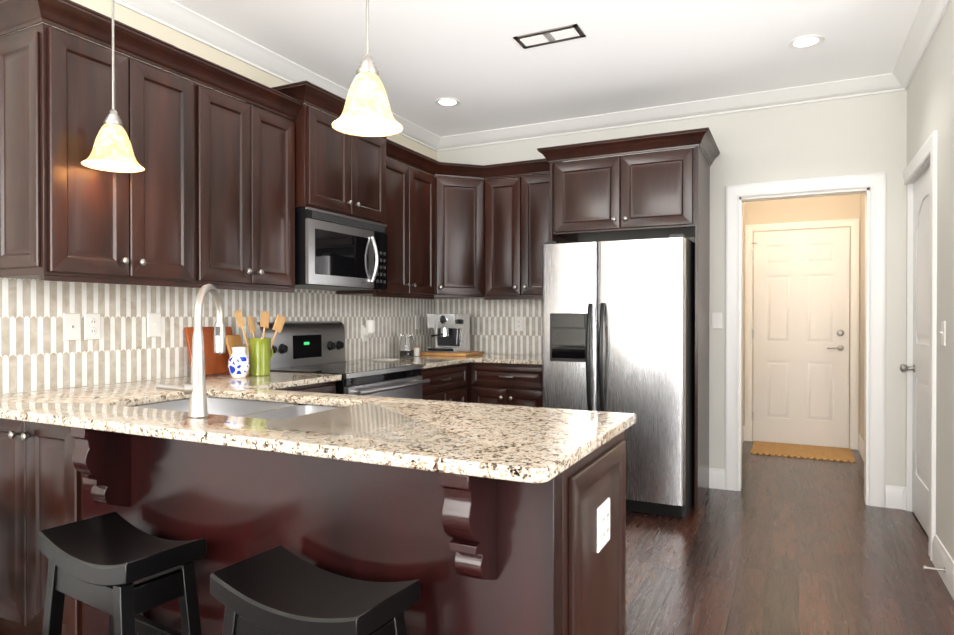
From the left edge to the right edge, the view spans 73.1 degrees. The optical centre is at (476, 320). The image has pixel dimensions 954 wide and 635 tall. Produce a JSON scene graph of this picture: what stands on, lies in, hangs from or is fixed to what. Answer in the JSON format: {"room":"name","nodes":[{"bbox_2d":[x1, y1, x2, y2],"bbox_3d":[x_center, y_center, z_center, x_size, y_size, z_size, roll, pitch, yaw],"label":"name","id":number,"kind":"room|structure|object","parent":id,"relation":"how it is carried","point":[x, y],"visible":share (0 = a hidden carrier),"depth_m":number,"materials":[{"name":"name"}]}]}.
{"room":"kitchen","nodes":[
{"label":"kitchen","id":0,"kind":"room"},
{"bbox_2d":[0,0,953,560],"bbox_3d":[1.187,-0.163,1.470,6.620,2.740,10.240,0,0,26],"label":"wall","id":1,"kind":"structure","parent":0,"point":[890,134],"depth_m":4.16,"materials":[{"name":"beige paint"}]},
{"bbox_2d":[63,313,84,340],"bbox_3d":[-1.728,0.024,2.747,0.009,0.116,0.072,0,0,26],"label":"outlet","id":2,"kind":"object","parent":1,"relation":"attached to","point":[71,326],"depth_m":2.74,"materials":[{"name":"white plastic"}]},
{"bbox_2d":[85,313,100,339],"bbox_3d":[-1.689,0.024,2.828,0.009,0.116,0.072,0,0,26],"label":"outlet","id":3,"kind":"object","parent":1,"relation":"attached to","point":[92,320],"depth_m":2.82,"materials":[{"name":"white plastic"}]},
{"bbox_2d":[0,0,203,287],"bbox_3d":[-1.570,-0.674,2.694,0.341,1.008,0.668,0,0,26],"label":"upper cabinet","id":4,"kind":"object","parent":1,"relation":"attached to","point":[63,219],"depth_m":2.48,"materials":[{"name":"brown wood"}]},
{"bbox_2d":[147,313,160,336],"bbox_3d":[-1.550,0.019,3.100,0.017,0.116,0.072,0,0,26],"label":"outlet","id":5,"kind":"object","parent":1,"relation":"attached to","point":[153,319],"depth_m":3.09,"materials":[{"name":"white plastic"}]},
{"bbox_2d":[0,278,439,393],"bbox_3d":[-1.108,0.038,4.018,0.010,0.474,3.462,0,0,26],"label":"tile backsplash","id":6,"kind":"structure","parent":1,"relation":"attached to","point":[37,352],"depth_m":3.02,"materials":[{"name":"beige tile"}]},
{"bbox_2d":[362,320,375,340],"bbox_3d":[-0.767,0.068,4.615,0.082,0.155,0.072,0,0,26],"label":"outlet","id":7,"kind":"object","parent":6,"relation":"attached to","point":[368,328],"visible":1,"depth_m":4.59,"materials":[{"name":"white plastic"}]},
{"bbox_2d":[200,57,295,291],"bbox_3d":[-1.277,-0.678,3.287,0.341,1.008,0.655,0,0,26],"label":"upper cabinet","id":8,"kind":"object","parent":1,"relation":"attached to","point":[220,188],"depth_m":3.19,"materials":[{"name":"brown wood"}]},
{"bbox_2d":[110,0,441,151],"bbox_3d":[-2.103,-1.488,1.902,0.088,0.094,8.120,0,0,26],"label":"crown molding","id":9,"kind":"structure","parent":1,"relation":"attached to","point":[183,20],"depth_m":3.52,"materials":[{"name":"white wood"}]},
{"bbox_2d":[276,84,391,227],"bbox_3d":[-0.931,-0.946,3.903,0.416,0.647,0.759,0,0,26],"label":"upper cabinet","id":10,"kind":"object","parent":1,"relation":"attached to","point":[338,172],"depth_m":3.68,"materials":[{"name":"brown wood"}]},
{"bbox_2d":[294,207,386,290],"bbox_3d":[-0.905,-0.410,3.894,0.470,0.420,0.754,0,0,26],"label":"microwave","id":11,"kind":"object","parent":10,"relation":"attached to","point":[336,252],"visible":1,"depth_m":3.72,"materials":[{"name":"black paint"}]},
{"bbox_2d":[336,141,435,298],"bbox_3d":[-0.629,-0.686,4.603,0.341,1.008,0.760,0,0,26],"label":"upper cabinet","id":12,"kind":"object","parent":1,"relation":"attached to","point":[411,239],"depth_m":4.55,"materials":[{"name":"brown wood"}]},
{"bbox_2d":[415,315,419,328],"bbox_3d":[-0.480,0.009,5.270,0.017,0.116,0.072,0,0,26],"label":"outlet","id":13,"kind":"object","parent":1,"relation":"attached to","point":[417,317],"depth_m":5.26,"materials":[{"name":"white plastic"}]},
{"bbox_2d":[436,160,483,295],"bbox_3d":[-0.132,-0.694,4.933,0.279,0.996,0.279,0,0,26],"label":"upper cabinet","id":14,"kind":"object","parent":1,"relation":"attached to","point":[460,200],"depth_m":4.92,"materials":[{"name":"brown wood"}]},
{"bbox_2d":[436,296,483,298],"bbox_3d":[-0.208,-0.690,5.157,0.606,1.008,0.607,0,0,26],"label":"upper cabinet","id":15,"kind":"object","parent":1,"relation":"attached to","point":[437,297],"depth_m":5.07,"materials":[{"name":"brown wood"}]},
{"bbox_2d":[440,299,541,354],"bbox_3d":[0.235,0.031,5.284,1.240,0.474,0.002,0,0,26],"label":"tile backsplash","id":16,"kind":"structure","parent":1,"relation":"attached to","point":[492,322],"depth_m":5.30,"materials":[{"name":"white tile"}]},
{"bbox_2d":[515,317,522,330],"bbox_3d":[0.338,0.024,5.223,0.072,0.116,0.009,0,0,26],"label":"outlet","id":17,"kind":"object","parent":1,"relation":"attached to","point":[518,320],"depth_m":5.22,"materials":[{"name":"white plastic"}]},
{"bbox_2d":[484,156,567,299],"bbox_3d":[0.404,-0.689,5.004,0.623,1.008,0.341,0,0,26],"label":"upper cabinet","id":18,"kind":"object","parent":1,"relation":"attached to","point":[515,207],"depth_m":4.87,"materials":[{"name":"brown wood"}]},
{"bbox_2d":[548,128,707,242],"bbox_3d":[1.080,-0.896,4.521,0.945,0.588,0.607,0,0,26],"label":"upper cabinet","id":19,"kind":"object","parent":1,"relation":"attached to","point":[661,194],"depth_m":4.24,"materials":[{"name":"brown wood"}]},
{"bbox_2d":[442,73,907,150],"bbox_3d":[1.203,-1.506,4.750,3.320,0.094,0.088,0,0,26],"label":"crown molding","id":20,"kind":"structure","parent":1,"relation":"attached to","point":[876,84],"depth_m":4.61,"materials":[{"name":"white wood"}]},
{"bbox_2d":[712,313,722,328],"bbox_3d":[1.701,-0.002,4.553,0.072,0.116,0.017,0,0,26],"label":"light switch","id":21,"kind":"object","parent":1,"relation":"attached to","point":[717,318],"depth_m":4.55,"materials":[{"name":"white plastic"}]},
{"bbox_2d":[722,426,744,486],"bbox_3d":[2.211,1.112,5.500,0.020,0.140,1.880,0,0,26],"label":"baseboard","id":22,"kind":"structure","parent":1,"relation":"attached to","point":[743,427],"depth_m":4.54,"materials":[{"name":"white wood"}]},
{"bbox_2d":[751,227,849,447],"bbox_3d":[3.043,0.154,6.084,0.830,2.032,0.082,0,0,26],"label":"entry door","id":23,"kind":"structure","parent":1,"relation":"in","point":[800,333],"depth_m":6.09,"materials":[{"name":"white wood"}]},
{"bbox_2d":[745,218,858,449],"bbox_3d":[3.065,0.119,6.107,0.962,2.118,0.022,0,0,26],"label":"door frame","id":24,"kind":"structure","parent":1,"relation":"attached to","point":[854,312],"depth_m":5.99,"materials":[{"name":"white wood"}]},
{"bbox_2d":[725,172,885,507],"bbox_3d":[2.204,0.120,4.371,0.956,2.138,0.140,0,0,26],"label":"door frame","id":25,"kind":"structure","parent":1,"relation":"attached to","point":[872,186],"depth_m":4.22,"materials":[{"name":"white wood"}]},
{"bbox_2d":[858,434,887,504],"bbox_3d":[3.090,1.115,5.067,0.020,0.140,1.880,0,0,26],"label":"baseboard","id":26,"kind":"structure","parent":1,"relation":"attached to","point":[860,441],"depth_m":5.51,"materials":[{"name":"white wood"}]},
{"bbox_2d":[900,166,929,536],"bbox_3d":[2.516,0.166,3.648,0.111,2.035,0.832,0,0,26],"label":"door","id":27,"kind":"structure","parent":1,"relation":"in","point":[921,314],"depth_m":3.75,"materials":[{"name":"white wood"}]},
{"bbox_2d":[903,131,937,560],"bbox_3d":[2.540,0.124,3.606,0.140,2.140,0.971,0,0,26],"label":"door frame","id":28,"kind":"structure","parent":1,"relation":"attached to","point":[923,160],"depth_m":3.27,"materials":[{"name":"white wood"}]},
{"bbox_2d":[890,0,951,91],"bbox_3d":[2.311,-1.497,3.344,0.088,0.094,1.410,0,0,26],"label":"crown molding","id":29,"kind":"structure","parent":1,"relation":"attached to","point":[930,13],"depth_m":3.42,"materials":[{"name":"white wood"}]},
{"bbox_2d":[923,565,945,572],"bbox_3d":[2.084,1.128,2.932,0.083,0.024,0.023,0,0,26],"label":"door stop","id":30,"kind":"object","parent":1,"relation":"attached to","point":[933,568],"visible":0.96,"depth_m":2.93,"materials":[{"name":"silver metal"}]},
{"bbox_2d":[932,534,953,597],"bbox_3d":[2.149,1.128,2.950,0.016,0.140,0.530,0,0,26],"label":"baseboard","id":31,"kind":"structure","parent":1,"relation":"attached to","point":[941,558],"depth_m":2.97,"materials":[{"name":"white"}]},
{"bbox_2d":[940,321,945,345],"bbox_3d":[2.192,0.058,3.033,0.017,0.116,0.072,0,0,26],"label":"light switch","id":32,"kind":"object","parent":1,"relation":"attached to","point":[943,323],"depth_m":3.01,"materials":[{"name":"white plastic"}]},
{"bbox_2d":[953,568,953,599],"bbox_3d":[3.414,1.134,2.022,3.106,0.140,0.016,0,0,26],"label":"baseboard","id":33,"kind":"structure","parent":1,"relation":"attached to","point":[953,568],"depth_m":2.77,"materials":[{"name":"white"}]},
{"bbox_2d":[173,0,921,136],"bbox_3d":[1.187,-1.583,1.461,6.620,0.100,10.240,0,0,26],"label":"ceiling","id":34,"kind":"structure","parent":0,"point":[481,64],"depth_m":3.65,"materials":[{"name":"white paint"}]},
{"bbox_2d":[81,0,144,172],"bbox_3d":[-1.372,-1.061,2.425,0.210,0.954,0.210,0,0,26],"label":"pendant light","id":35,"kind":"object","parent":34,"relation":"hanging from","point":[112,150],"visible":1,"depth_m":2.40,"materials":[{"name":"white glass"}]},
{"bbox_2d":[332,0,402,136],"bbox_3d":[-0.327,-1.058,1.921,0.210,0.954,0.210,0,0,26],"label":"pendant light","id":36,"kind":"object","parent":34,"relation":"hanging from","point":[366,112],"visible":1,"depth_m":1.90,"materials":[{"name":"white glass"}]},
{"bbox_2d":[435,98,460,106],"bbox_3d":[-0.208,-1.548,4.557,0.184,0.008,0.184,0,0,26],"label":"recessed light","id":37,"kind":"object","parent":34,"relation":"in","point":[447,102],"visible":1,"depth_m":4.56,"materials":[{"name":"white glass"}]},
{"bbox_2d":[513,24,585,48],"bbox_3d":[0.393,-1.541,3.492,0.360,0.008,0.160,0,0,26],"label":"ceiling vent","id":38,"kind":"object","parent":34,"relation":"in","point":[554,35],"visible":1,"depth_m":3.48,"materials":[{"name":"silver metal"}]},
{"bbox_2d":[787,34,824,49],"bbox_3d":[1.819,-1.541,3.558,0.184,0.008,0.184,0,0,26],"label":"recessed light","id":39,"kind":"object","parent":34,"relation":"in","point":[805,42],"visible":0.96,"depth_m":3.56,"materials":[{"name":"white glass"}]},
{"bbox_2d":[626,441,953,634],"bbox_3d":[1.187,1.257,1.479,6.620,0.100,10.240,0,0,26],"label":"floor","id":40,"kind":"structure","parent":0,"point":[779,545],"depth_m":3.17,"materials":[{"name":"brown wood"}]},
{"bbox_2d":[38,512,206,634],"bbox_3d":[-0.995,0.901,1.800,0.486,0.609,0.246,0,0,32],"label":"stool","id":41,"kind":"object","parent":40,"relation":"on","point":[104,562],"visible":1,"depth_m":1.76,"materials":[{"name":"black paint"}]},
{"bbox_2d":[276,381,335,393],"bbox_3d":[-1.146,0.755,3.201,0.660,0.884,0.701,0,0,26],"label":"base cabinet","id":42,"kind":"object","parent":40,"relation":"on","point":[328,387],"depth_m":3.24,"materials":[{"name":"brown wood"}]},
{"bbox_2d":[185,371,341,384],"bbox_3d":[-1.144,0.296,3.211,0.652,0.030,0.675,0,0,26],"label":"countertop","id":43,"kind":"structure","parent":42,"relation":"on","point":[275,377],"depth_m":3.21,"materials":[{"name":"stone"}]},
{"bbox_2d":[184,327,232,375],"bbox_3d":[-1.380,0.155,3.357,0.078,0.248,0.290,0,0,26],"label":"cutting board","id":44,"kind":"object","parent":43,"relation":"on","point":[215,364],"visible":0.54,"depth_m":3.33,"materials":[{"name":"brown wood"}]},
{"bbox_2d":[226,335,248,372],"bbox_3d":[-1.270,0.176,3.408,0.087,0.203,0.100,0,0,26],"label":"cutting board","id":45,"kind":"object","parent":43,"relation":"on","point":[233,340],"visible":0.48,"depth_m":3.40,"materials":[{"name":"brown wood"}]},
{"bbox_2d":[228,347,249,377],"bbox_3d":[-1.184,0.206,3.199,0.104,0.150,0.104,0,0,26],"label":"vase","id":46,"kind":"object","parent":43,"relation":"on","point":[238,364],"visible":1,"depth_m":3.17,"materials":[{"name":"ceramic"}]},
{"bbox_2d":[234,310,285,375],"bbox_3d":[-1.126,0.111,3.361,0.156,0.336,0.227,0,0,26],"label":"utensil holder","id":47,"kind":"object","parent":43,"relation":"on","point":[260,350],"visible":1,"depth_m":3.30,"materials":[{"name":"green ceramic"}]},
{"bbox_2d":[0,404,625,634],"bbox_3d":[-0.742,0.761,2.155,2.312,0.884,0.808,0,0,26],"label":"base cabinet","id":48,"kind":"object","parent":40,"relation":"on","point":[474,555],"visible":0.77,"depth_m":1.73,"materials":[{"name":"brown wood"}]},
{"bbox_2d":[0,377,635,482],"bbox_3d":[-0.727,0.303,2.160,2.330,0.030,0.840,0,0,26],"label":"countertop","id":49,"kind":"structure","parent":48,"relation":"on","point":[526,444],"depth_m":1.80,"materials":[{"name":"stone"}]},
{"bbox_2d":[156,284,225,416],"bbox_3d":[-0.863,0.085,2.003,0.125,0.407,0.271,0,0,26],"label":"faucet","id":50,"kind":"object","parent":49,"relation":"on","point":[195,388],"visible":1,"depth_m":1.95,"materials":[{"name":"silver metal"}]},
{"bbox_2d":[130,397,341,419],"bbox_3d":[-0.865,0.430,2.282,0.881,0.222,0.503,0,0,26],"label":"sink basin","id":51,"kind":"object","parent":49,"relation":"in","point":[249,408],"visible":0.15,"depth_m":2.53,"materials":[{"name":"silver metal"}]},
{"bbox_2d":[472,353,541,364],"bbox_3d":[0.363,0.286,4.856,0.581,0.030,0.647,0,0,26],"label":"countertop","id":52,"kind":"structure","parent":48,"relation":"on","point":[486,357],"depth_m":4.67,"materials":[{"name":"stone"}]},
{"bbox_2d":[597,497,609,552],"bbox_3d":[0.341,0.546,1.724,0.009,0.116,0.118,0,0,26],"label":"outlet","id":53,"kind":"object","parent":48,"relation":"attached to","point":[603,523],"visible":1,"depth_m":1.71,"materials":[{"name":"white plastic"}]},
{"bbox_2d":[210,545,419,634],"bbox_3d":[-0.382,0.902,1.510,0.486,0.609,0.246,0,0,30],"label":"stool","id":54,"kind":"object","parent":40,"relation":"on","point":[280,590],"visible":1,"depth_m":1.48,"materials":[{"name":"black paint"}]},
{"bbox_2d":[252,321,429,398],"bbox_3d":[-0.782,0.598,3.839,0.746,1.190,0.758,0,0,26],"label":"range","id":55,"kind":"object","parent":40,"relation":"on","point":[308,346],"visible":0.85,"depth_m":3.84,"materials":[{"name":"black paint"}]},
{"bbox_2d":[419,362,470,402],"bbox_3d":[-0.509,0.746,4.533,0.625,0.884,0.717,0,0,26],"label":"base cabinet","id":56,"kind":"object","parent":40,"relation":"on","point":[449,382],"depth_m":4.46,"materials":[{"name":"brown wood"}]},
{"bbox_2d":[349,355,471,368],"bbox_3d":[-0.350,0.286,4.812,0.660,0.030,1.358,0,0,26],"label":"countertop","id":57,"kind":"structure","parent":56,"relation":"on","point":[429,361],"depth_m":4.56,"materials":[{"name":"stone"}]},
{"bbox_2d":[372,359,399,361],"bbox_3d":[-0.618,0.267,4.347,0.196,0.012,0.196,0,0,26],"label":"plate","id":58,"kind":"object","parent":57,"relation":"on","point":[384,360],"visible":1,"depth_m":4.38,"materials":[{"name":"white ceramic"}]},
{"bbox_2d":[399,334,413,356],"bbox_3d":[-0.527,0.184,4.826,0.110,0.172,0.110,0,0,26],"label":"jar","id":59,"kind":"object","parent":57,"relation":"on","point":[406,345],"visible":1,"depth_m":4.78,"materials":[{"name":"clear glass"}]},
{"bbox_2d":[414,346,419,355],"bbox_3d":[-0.471,0.233,4.961,0.063,0.073,0.064,0,0,26],"label":"cup","id":60,"kind":"object","parent":57,"relation":"on","point":[416,350],"visible":0.81,"depth_m":4.93,"materials":[{"name":"white ceramic"}]},
{"bbox_2d":[420,351,483,355],"bbox_3d":[-0.220,0.257,5.132,0.460,0.023,0.320,0,0,26],"label":"board","id":61,"kind":"object","parent":57,"relation":"on","point":[470,353],"visible":0.6,"depth_m":5.01,"materials":[{"name":"brown wood"}]},
{"bbox_2d":[427,314,469,352],"bbox_3d":[-0.234,0.095,5.103,0.280,0.300,0.342,0,0,26],"label":"espresso machine","id":62,"kind":"object","parent":61,"relation":"on","point":[451,334],"visible":1,"depth_m":5.08,"materials":[{"name":"silver metal"}]},
{"bbox_2d":[471,362,541,406],"bbox_3d":[0.344,0.744,4.883,0.635,0.884,0.626,0,0,26],"label":"base cabinet","id":63,"kind":"object","parent":40,"relation":"on","point":[500,384],"depth_m":4.60,"materials":[{"name":"brown wood"}]},
{"bbox_2d":[542,234,694,517],"bbox_3d":[0.996,0.333,4.363,0.898,1.712,0.926,0,0,26],"label":"refrigerator","id":64,"kind":"object","parent":40,"relation":"on","point":[618,326],"visible":0.88,"depth_m":3.96,"materials":[{"name":"silver metal"}]},
{"bbox_2d":[750,441,855,462],"bbox_3d":[2.929,1.173,5.815,0.810,0.012,0.600,0,0,26],"label":"mat","id":65,"kind":"object","parent":40,"relation":"on","point":[805,451],"visible":0.95,"depth_m":5.75,"materials":[{"name":"fabric"}]}
]}

